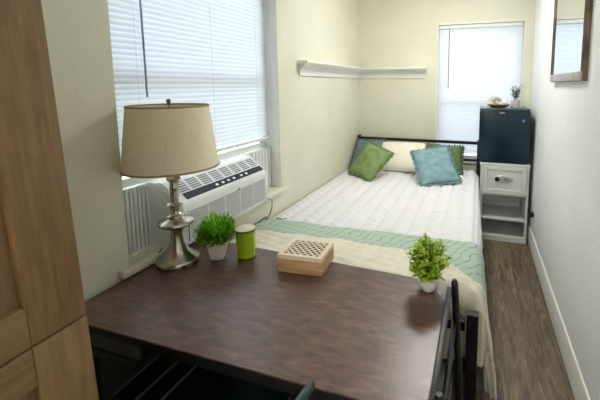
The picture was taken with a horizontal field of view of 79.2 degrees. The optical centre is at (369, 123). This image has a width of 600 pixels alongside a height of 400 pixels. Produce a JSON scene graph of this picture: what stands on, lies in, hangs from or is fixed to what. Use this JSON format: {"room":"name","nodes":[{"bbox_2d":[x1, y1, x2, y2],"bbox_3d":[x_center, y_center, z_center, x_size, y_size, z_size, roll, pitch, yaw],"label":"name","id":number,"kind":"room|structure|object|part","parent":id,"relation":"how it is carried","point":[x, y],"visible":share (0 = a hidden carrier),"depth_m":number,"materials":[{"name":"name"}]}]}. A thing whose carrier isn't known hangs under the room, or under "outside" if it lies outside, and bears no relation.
{"room":"studio apartment","nodes":[
{"label":"studio apartment","id":0,"kind":"room"},
{"bbox_2d":[41,0,358,301],"bbox_3d":[-1.071,0.064,1.579,0.170,2.620,6.150,2,7,17],"label":"wall","id":1,"kind":"structure","parent":0,"point":[319,115],"depth_m":1.45,"materials":[{"name":"beige paint"}]},
{"bbox_2d":[108,0,269,176],"bbox_3d":[-0.919,-0.410,1.994,0.056,1.168,1.186,2,7,17],"label":"window blind","id":2,"kind":"object","parent":1,"relation":"attached to","point":[211,52],"visible":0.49,"depth_m":1.94,"materials":[{"name":"white plastic"}]},
{"bbox_3d":[-0.908,-0.401,1.992,0.002,1.110,0.891,2,7,17],"label":"ladder cord","id":3,"kind":"part","parent":2,"relation":"part of","materials":[{"name":"white fabric"}]},
{"bbox_3d":[-0.926,0.160,2.060,0.026,0.020,1.184,2,7,17],"label":"rail","id":4,"kind":"part","parent":2,"relation":"part of","materials":[{"name":"white plastic"}]},
{"bbox_2d":[122,135,265,188],"bbox_3d":[-0.970,-0.231,2.031,0.057,1.535,1.210,2,7,17],"label":"window","id":5,"kind":"structure","parent":1,"relation":"in","point":[127,182],"depth_m":2.24,"materials":[{"name":"white paint"}]},
{"bbox_2d":[118,185,288,278],"bbox_3d":[-0.904,0.548,2.098,0.195,0.030,1.310,2,7,17],"label":"trim","id":6,"kind":"structure","parent":1,"relation":"attached to","point":[142,259],"depth_m":1.58,"materials":[{"name":"paint"}]},
{"bbox_2d":[123,147,272,255],"bbox_3d":[-0.884,0.473,2.080,0.319,0.485,1.196,2,7,17],"label":"air conditioner","id":7,"kind":"object","parent":6,"relation":"on","point":[239,184],"visible":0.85,"depth_m":1.77,"materials":[{"name":"white plastic"}]},
{"bbox_2d":[123,183,151,255],"bbox_3d":[-1.076,0.437,1.600,0.024,0.300,0.178,2,7,17],"label":"panel","id":8,"kind":"object","parent":7,"relation":"hanging from","point":[138,199],"depth_m":1.62,"materials":[{"name":"white plastic"}]},
{"bbox_3d":[-0.786,0.312,1.968,0.033,0.028,0.613,2,7,17],"label":"control panel","id":9,"kind":"part","parent":7,"relation":"part of","materials":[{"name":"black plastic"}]},
{"bbox_2d":[187,177,266,241],"bbox_3d":[-0.758,0.446,1.962,0.006,0.152,0.630,2,7,17],"label":"grille","id":10,"kind":"object","parent":7,"relation":"attached to","point":[238,200],"depth_m":1.96,"materials":[{"name":"white plastic"}]},
{"bbox_2d":[242,147,270,187],"bbox_3d":[-0.797,0.336,2.495,0.024,0.300,0.328,2,7,17],"label":"panel","id":11,"kind":"object","parent":7,"relation":"hanging from","point":[261,156],"depth_m":2.56,"materials":[{"name":"white plastic"}]},
{"bbox_3d":[-0.676,0.577,2.361,0.054,0.217,0.114,-3,7,-28],"label":"power cord","id":12,"kind":"part","parent":7,"relation":"part of","materials":[{"name":"grey plastic"}]},
{"bbox_2d":[264,0,280,186],"bbox_3d":[-0.723,-0.293,2.581,0.111,1.535,0.006,2,7,17],"label":"trim","id":13,"kind":"structure","parent":1,"relation":"attached to","point":[270,10],"depth_m":2.58,"materials":[{"name":"white paint"}]},
{"bbox_2d":[297,60,427,77],"bbox_3d":[0.040,-0.516,3.427,0.825,0.118,1.520,2,7,17],"label":"wall shelf","id":14,"kind":"object","parent":1,"relation":"attached to","point":[306,67],"visible":1,"depth_m":3.95,"materials":[{"name":"white paint"}]},
{"bbox_3d":[-0.320,-0.518,3.550,0.066,0.095,1.500,2,7,17],"label":"cove moulding","id":15,"kind":"part","parent":14,"relation":"part of","materials":[{"name":"white paint"}]},
{"bbox_3d":[0.245,-0.583,4.122,0.805,0.095,0.066,2,7,17],"label":"cove moulding","id":16,"kind":"part","parent":14,"relation":"part of","materials":[{"name":"white paint"}]},
{"bbox_2d":[309,238,574,399],"bbox_3d":[-0.101,1.459,1.344,2.252,0.100,6.320,2,7,17],"label":"floor","id":17,"kind":"structure","parent":0,"point":[528,361],"depth_m":2.22,"materials":[{"name":"brown wood"}]},
{"bbox_2d":[0,0,98,399],"bbox_3d":[-1.030,0.282,0.367,0.604,2.441,1.036,2,7,17],"label":"tall cabinet","id":18,"kind":"object","parent":17,"relation":"on","point":[46,350],"visible":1,"depth_m":0.66,"materials":[{"name":"brown wood"}]},
{"bbox_3d":[-0.679,0.396,0.526,0.020,0.078,0.276,2,9,17],"label":"rail","id":19,"kind":"part","parent":18,"relation":"part of","materials":[{"name":"brown wood"}]},
{"bbox_3d":[-0.678,0.477,0.538,0.020,0.078,0.276,2,9,17],"label":"rail","id":20,"kind":"part","parent":18,"relation":"part of","materials":[{"name":"brown wood"}]},
{"bbox_3d":[-0.674,0.920,0.606,0.024,0.974,0.470,2,9,17],"label":"door","id":21,"kind":"part","parent":18,"relation":"part of","materials":[{"name":"brown wood"}]},
{"bbox_2d":[111,356,296,399],"bbox_3d":[-0.555,1.167,1.400,0.606,0.466,0.480,2,7,17],"label":"bench","id":22,"kind":"object","parent":17,"relation":"on","point":[162,378],"visible":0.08,"depth_m":1.28,"materials":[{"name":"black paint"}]},
{"bbox_2d":[84,240,447,399],"bbox_3d":[-0.375,1.025,1.400,1.272,0.750,0.673,2,7,17],"label":"table","id":23,"kind":"object","parent":17,"relation":"on","point":[359,333],"visible":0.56,"depth_m":1.20,"materials":[{"name":"brown wood"}]},
{"bbox_3d":[-1.018,1.073,1.310,0.040,0.675,0.040,2,7,17],"label":"leg","id":24,"kind":"part","parent":23,"relation":"part of","materials":[{"name":"black"}]},
{"bbox_3d":[-0.898,0.732,1.198,0.312,0.056,0.018,2,7,17],"label":"drawer","id":25,"kind":"part","parent":23,"relation":"part of","materials":[{"name":"grey wood"}]},
{"bbox_3d":[-0.965,0.997,1.576,0.016,0.666,0.543,2,7,17],"label":"panel","id":26,"kind":"part","parent":23,"relation":"part of","materials":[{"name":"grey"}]},
{"bbox_2d":[120,99,219,271],"bbox_3d":[-0.865,0.257,1.561,0.381,0.737,0.381,2,7,17],"label":"table lamp","id":27,"kind":"object","parent":23,"relation":"on","point":[170,141],"visible":1,"depth_m":1.42,"materials":[{"name":"beige fabric"}]},
{"bbox_3d":[-0.865,-0.078,1.523,0.319,0.008,0.319,2,7,17],"label":"shade trim","id":28,"kind":"part","parent":27,"relation":"part of","materials":[{"name":"beige fabric"}]},
{"bbox_3d":[-0.865,0.053,1.538,0.378,0.270,0.378,2,7,17],"label":"lamp shade","id":29,"kind":"part","parent":27,"relation":"part of","materials":[{"name":"fabric"}]},
{"bbox_3d":[-0.865,0.184,1.553,0.381,0.008,0.381,2,7,17],"label":"shade trim","id":30,"kind":"part","parent":27,"relation":"part of","materials":[{"name":"beige fabric"}]},
{"bbox_2d":[192,211,238,259],"bbox_3d":[-0.704,0.513,1.629,0.213,0.216,0.208,2,7,17],"label":"potted grass","id":31,"kind":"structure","parent":23,"relation":"on","point":[216,233],"depth_m":1.60,"materials":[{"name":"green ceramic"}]},
{"bbox_2d":[207,240,227,259],"bbox_3d":[-0.704,0.579,1.639,0.084,0.082,0.084,-1,6,-7],"label":"pot","id":32,"kind":"object","parent":31,"relation":"attached to","point":[215,253],"depth_m":1.60,"materials":[{"name":"white ceramic"}]},
{"bbox_2d":[234,224,255,259],"bbox_3d":[-0.577,0.549,1.648,0.095,0.139,0.095,2,7,17],"label":"jar candle","id":33,"kind":"object","parent":23,"relation":"on","point":[246,233],"visible":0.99,"depth_m":1.62,"materials":[{"name":"green glass"}]},
{"bbox_3d":[-0.577,0.482,1.641,0.089,0.003,0.089,2,7,17],"label":"lid","id":34,"kind":"part","parent":33,"relation":"part of","materials":[{"name":"white ceramic"}]},
{"bbox_2d":[277,238,333,276],"bbox_3d":[-0.281,0.588,1.574,0.198,0.078,0.162,1,7,13],"label":"decorative box","id":35,"kind":"object","parent":23,"relation":"on","point":[299,256],"visible":1,"depth_m":1.51,"materials":[{"name":"brown wood"}]},
{"bbox_3d":[-0.281,0.558,1.571,0.198,0.018,0.162,1,7,13],"label":"lattice lid","id":36,"kind":"part","parent":35,"relation":"part of","materials":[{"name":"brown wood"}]},
{"bbox_2d":[405,233,453,292],"bbox_3d":[0.224,0.541,1.372,0.184,0.217,0.181,5,8,38],"label":"potted plant","id":37,"kind":"object","parent":23,"relation":"on","point":[428,263],"visible":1,"depth_m":1.35,"materials":[{"name":"green plant"}]},
{"bbox_3d":[0.227,0.515,1.375,0.158,0.147,0.150,-2,7,-16],"label":"stem","id":38,"kind":"part","parent":37,"relation":"part of","materials":[{"name":"green plant"}]},
{"bbox_3d":[0.230,0.613,1.386,0.091,0.071,0.091,2,7,17],"label":"pot","id":39,"kind":"part","parent":37,"relation":"part of","materials":[{"name":"white ceramic"}]},
{"bbox_2d":[295,380,314,399],"bbox_3d":[0.009,1.083,0.677,0.506,0.798,0.523,2,7,17],"label":"armchair","id":40,"kind":"object","parent":17,"relation":"on","point":[306,392],"visible":1,"depth_m":0.88,"materials":[{"name":"teal"}]},
{"bbox_2d":[358,135,479,399],"bbox_3d":[0.160,0.755,2.926,1.418,0.945,2.522,2,7,17],"label":"bed","id":41,"kind":"object","parent":17,"relation":"on","point":[469,363],"visible":0.27,"depth_m":1.55,"materials":[{"name":"black metal"}]},
{"bbox_3d":[0.527,0.186,4.055,1.343,0.032,0.028,2,7,17],"label":"headboard rail","id":42,"kind":"part","parent":41,"relation":"part of","materials":[{"name":"black metal"}]},
{"bbox_3d":[-0.213,0.862,1.749,1.320,0.045,0.026,2,7,17],"label":"foot rail","id":43,"kind":"part","parent":41,"relation":"part of","materials":[{"name":"black metal"}]},
{"bbox_3d":[0.779,0.972,2.759,0.030,0.050,2.440,2,7,17],"label":"rail","id":44,"kind":"part","parent":41,"relation":"part of","materials":[{"name":"black metal"}]},
{"bbox_3d":[0.527,0.376,4.077,1.343,0.030,0.028,2,7,17],"label":"headboard rail","id":45,"kind":"part","parent":41,"relation":"part of","materials":[{"name":"black metal"}]},
{"bbox_3d":[0.447,1.100,1.570,0.050,0.562,0.044,2,7,17],"label":"foot post","id":46,"kind":"part","parent":41,"relation":"part of","materials":[{"name":"black metal"}]},
{"bbox_3d":[1.185,0.645,3.901,0.036,0.945,0.040,2,7,17],"label":"headboard post","id":47,"kind":"part","parent":41,"relation":"part of","materials":[{"name":"black metal"}]},
{"bbox_2d":[429,278,461,399],"bbox_3d":[0.082,1.021,1.214,0.451,0.799,0.563,2,7,17],"label":"chair","id":48,"kind":"object","parent":17,"relation":"on","point":[441,388],"visible":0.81,"depth_m":1.28,"materials":[{"name":"grey metal"}]},
{"bbox_3d":[0.188,1.056,0.903,0.063,0.799,0.028,2,7,17],"label":"leg","id":49,"kind":"part","parent":48,"relation":"part of","materials":[{"name":"black metal"}]},
{"bbox_3d":[0.227,0.660,1.107,0.018,0.030,0.515,2,7,17],"label":"rail","id":50,"kind":"part","parent":48,"relation":"part of","materials":[{"name":"grey metal"}]},
{"bbox_3d":[0.063,0.978,1.215,0.410,0.025,0.515,2,7,17],"label":"seat","id":51,"kind":"part","parent":48,"relation":"part of","materials":[{"name":"black paint"}]},
{"bbox_3d":[0.346,0.999,1.411,0.063,0.799,0.028,2,7,17],"label":"leg","id":52,"kind":"part","parent":48,"relation":"part of","materials":[{"name":"black metal"}]},
{"bbox_2d":[480,161,529,243],"bbox_3d":[1.363,0.752,3.660,0.456,0.785,0.467,2,7,17],"label":"nightstand","id":53,"kind":"object","parent":17,"relation":"on","point":[504,187],"visible":0.88,"depth_m":3.50,"materials":[{"name":"white paint"}]},
{"bbox_2d":[481,203,524,222],"bbox_3d":[1.368,0.919,3.689,0.400,0.018,0.419,2,7,17],"label":"shelf","id":54,"kind":"object","parent":53,"relation":"attached to","point":[497,211],"depth_m":3.66,"materials":[{"name":"white paint"}]},
{"bbox_3d":[1.294,0.538,3.437,0.176,0.076,0.008,2,7,17],"label":"lock plate","id":55,"kind":"part","parent":53,"relation":"part of","materials":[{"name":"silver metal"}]},
{"bbox_2d":[478,106,530,163],"bbox_3d":[1.349,0.095,3.608,0.456,0.533,0.452,2,7,17],"label":"mini fridge","id":56,"kind":"object","parent":53,"relation":"on","point":[504,133],"visible":1,"depth_m":3.39,"materials":[{"name":"black metal"}]},
{"bbox_2d":[487,103,510,107],"bbox_3d":[1.285,-0.184,3.540,0.232,0.035,0.232,2,7,17],"label":"dish","id":57,"kind":"object","parent":56,"relation":"on","point":[489,104],"visible":0.88,"depth_m":3.46,"materials":[{"name":"beige wood"}]},
{"bbox_2d":[488,95,501,103],"bbox_3d":[1.249,-0.239,3.551,0.134,0.096,0.067,2,7,17],"label":"seashell","id":58,"kind":"object","parent":57,"relation":"on","point":[495,97],"visible":0.9,"depth_m":3.53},
{"bbox_3d":[1.349,-0.161,3.580,0.456,0.018,0.450,2,7,17],"label":"panel","id":59,"kind":"part","parent":56,"relation":"part of","materials":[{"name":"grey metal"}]},
{"bbox_2d":[510,85,522,107],"bbox_3d":[1.437,-0.274,3.487,0.121,0.227,0.111,-4,8,-31],"label":"potted plant","id":60,"kind":"object","parent":56,"relation":"on","point":[514,103],"visible":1,"depth_m":3.46,"materials":[{"name":"green plant"}]},
{"bbox_3d":[1.433,-0.199,3.492,0.080,0.077,0.080,2,7,17],"label":"pot","id":61,"kind":"part","parent":60,"relation":"part of","materials":[{"name":"grey ceramic"}]},
{"bbox_3d":[1.305,0.545,3.443,0.396,0.275,0.030,2,7,17],"label":"drawer","id":62,"kind":"part","parent":53,"relation":"part of","materials":[{"name":"white paint"}]},
{"bbox_2d":[359,0,535,186],"bbox_3d":[0.890,-0.219,4.086,2.082,2.620,0.170,2,7,17],"label":"wall","id":63,"kind":"structure","parent":0,"point":[392,33],"depth_m":4.08,"materials":[{"name":"beige paint"}]},
{"bbox_2d":[435,20,525,143],"bbox_3d":[1.186,-0.343,3.886,0.904,1.512,0.008,2,7,17],"label":"trim","id":64,"kind":"structure","parent":63,"relation":"attached to","point":[510,20],"depth_m":3.83,"materials":[{"name":"white paint"}]},
{"bbox_2d":[438,28,523,158],"bbox_3d":[1.218,-0.349,3.990,0.880,1.500,0.050,2,7,17],"label":"window","id":65,"kind":"structure","parent":63,"relation":"in","point":[523,28],"depth_m":4.06,"materials":[{"name":"white paint"}]},
{"bbox_2d":[437,22,523,157],"bbox_3d":[1.195,-0.352,3.915,0.868,1.473,0.054,2,7,17],"label":"window blind","id":66,"kind":"object","parent":65,"relation":"attached to","point":[478,62],"visible":0.74,"depth_m":3.92,"materials":[{"name":"white plastic"}]},
{"bbox_3d":[1.192,-0.340,3.905,0.602,1.420,0.002,2,7,17],"label":"ladder cord","id":67,"kind":"part","parent":66,"relation":"part of","materials":[{"name":"white fabric"}]},
{"bbox_2d":[527,0,599,399],"bbox_3d":[0.893,0.142,0.886,0.170,2.620,5.980,2,7,17],"label":"wall","id":68,"kind":"structure","parent":0,"point":[564,140],"depth_m":2.00,"materials":[{"name":"paint"}]},
{"bbox_2d":[528,193,533,224],"bbox_3d":[1.506,0.798,3.333,0.042,0.274,0.238,2,7,17],"label":"plug","id":69,"kind":"object","parent":68,"relation":"attached to","point":[531,213],"visible":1,"depth_m":3.24,"materials":[{"name":"black plastic"}]},
{"bbox_2d":[526,219,590,399],"bbox_3d":[0.805,1.360,1.050,0.014,0.162,5.980,2,7,17],"label":"baseboard","id":70,"kind":"structure","parent":68,"relation":"attached to","point":[577,383],"depth_m":2.11,"materials":[{"name":"white paint"}]},
{"bbox_2d":[550,0,592,81],"bbox_3d":[1.197,-0.645,2.130,0.034,0.775,0.830,2,7,17],"label":"wall mirror","id":71,"kind":"object","parent":68,"relation":"attached to","point":[572,19],"visible":1,"depth_m":2.04,"materials":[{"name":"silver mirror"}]},
{"bbox_3d":[1.191,-0.286,2.172,0.022,0.048,0.826,2,7,17],"label":"frame","id":72,"kind":"part","parent":71,"relation":"part of","materials":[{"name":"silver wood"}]},
{"bbox_2d":[553,0,584,74],"bbox_3d":[1.194,-0.662,2.129,0.004,0.713,0.802,2,7,17],"label":"mirror glass","id":73,"kind":"object","parent":71,"relation":"on","point":[569,15],"depth_m":2.09,"materials":[{"name":"white"}]},
{"bbox_3d":[0.146,0.785,2.967,1.335,0.275,2.350,2,7,17],"label":"mattress","id":74,"kind":"object","parent":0,"visible":0},
{"bbox_2d":[272,169,489,392],"bbox_3d":[0.193,0.854,2.932,1.482,0.503,2.370,2,7,17],"label":"quilt","id":75,"kind":"object","parent":74,"relation":"on","point":[394,201],"visible":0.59,"depth_m":2.71,"materials":[{"name":"white fabric"}]},
{"bbox_2d":[230,216,496,399],"bbox_3d":[-0.067,0.937,2.051,1.514,0.506,0.567,2,7,17],"label":"throw blanket","id":76,"kind":"object","parent":75,"relation":"on","point":[383,251],"visible":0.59,"depth_m":1.91,"materials":[{"name":"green fabric"}]},
{"bbox_2d":[349,138,386,167],"bbox_3d":[-0.023,0.337,4.043,0.373,0.322,0.298,2,7,17],"label":"pillow","id":77,"kind":"object","parent":75,"relation":"on","point":[361,143],"visible":0.37,"depth_m":4.07,"materials":[{"name":"teal fabric"}]},
{"bbox_2d":[347,140,393,181],"bbox_3d":[0.020,0.365,3.628,0.364,0.358,0.417,-4,8,-35],"label":"pillow","id":78,"kind":"object","parent":75,"relation":"on","point":[372,159],"visible":1,"depth_m":3.56,"materials":[{"name":"green fabric"}]},
{"bbox_2d":[381,142,425,172],"bbox_3d":[0.346,0.357,3.883,0.560,0.285,0.312,2,7,17],"label":"pillow","id":79,"kind":"object","parent":75,"relation":"on","point":[402,161],"visible":0.64,"depth_m":3.80,"materials":[{"name":"beige fabric"}]},
{"bbox_2d":[410,145,462,186],"bbox_3d":[0.629,0.390,3.455,0.419,0.348,0.426,-1,7,-10],"label":"pillow","id":80,"kind":"object","parent":75,"relation":"on","point":[434,165],"visible":1,"depth_m":3.36,"materials":[{"name":"blue fabric"}]},
{"bbox_2d":[425,143,464,175],"bbox_3d":[0.778,0.378,3.772,0.444,0.311,0.247,2,7,17],"label":"pillow","id":81,"kind":"object","parent":75,"relation":"on","point":[457,154],"visible":0.42,"depth_m":3.73,"materials":[{"name":"green fabric"}]}
]}

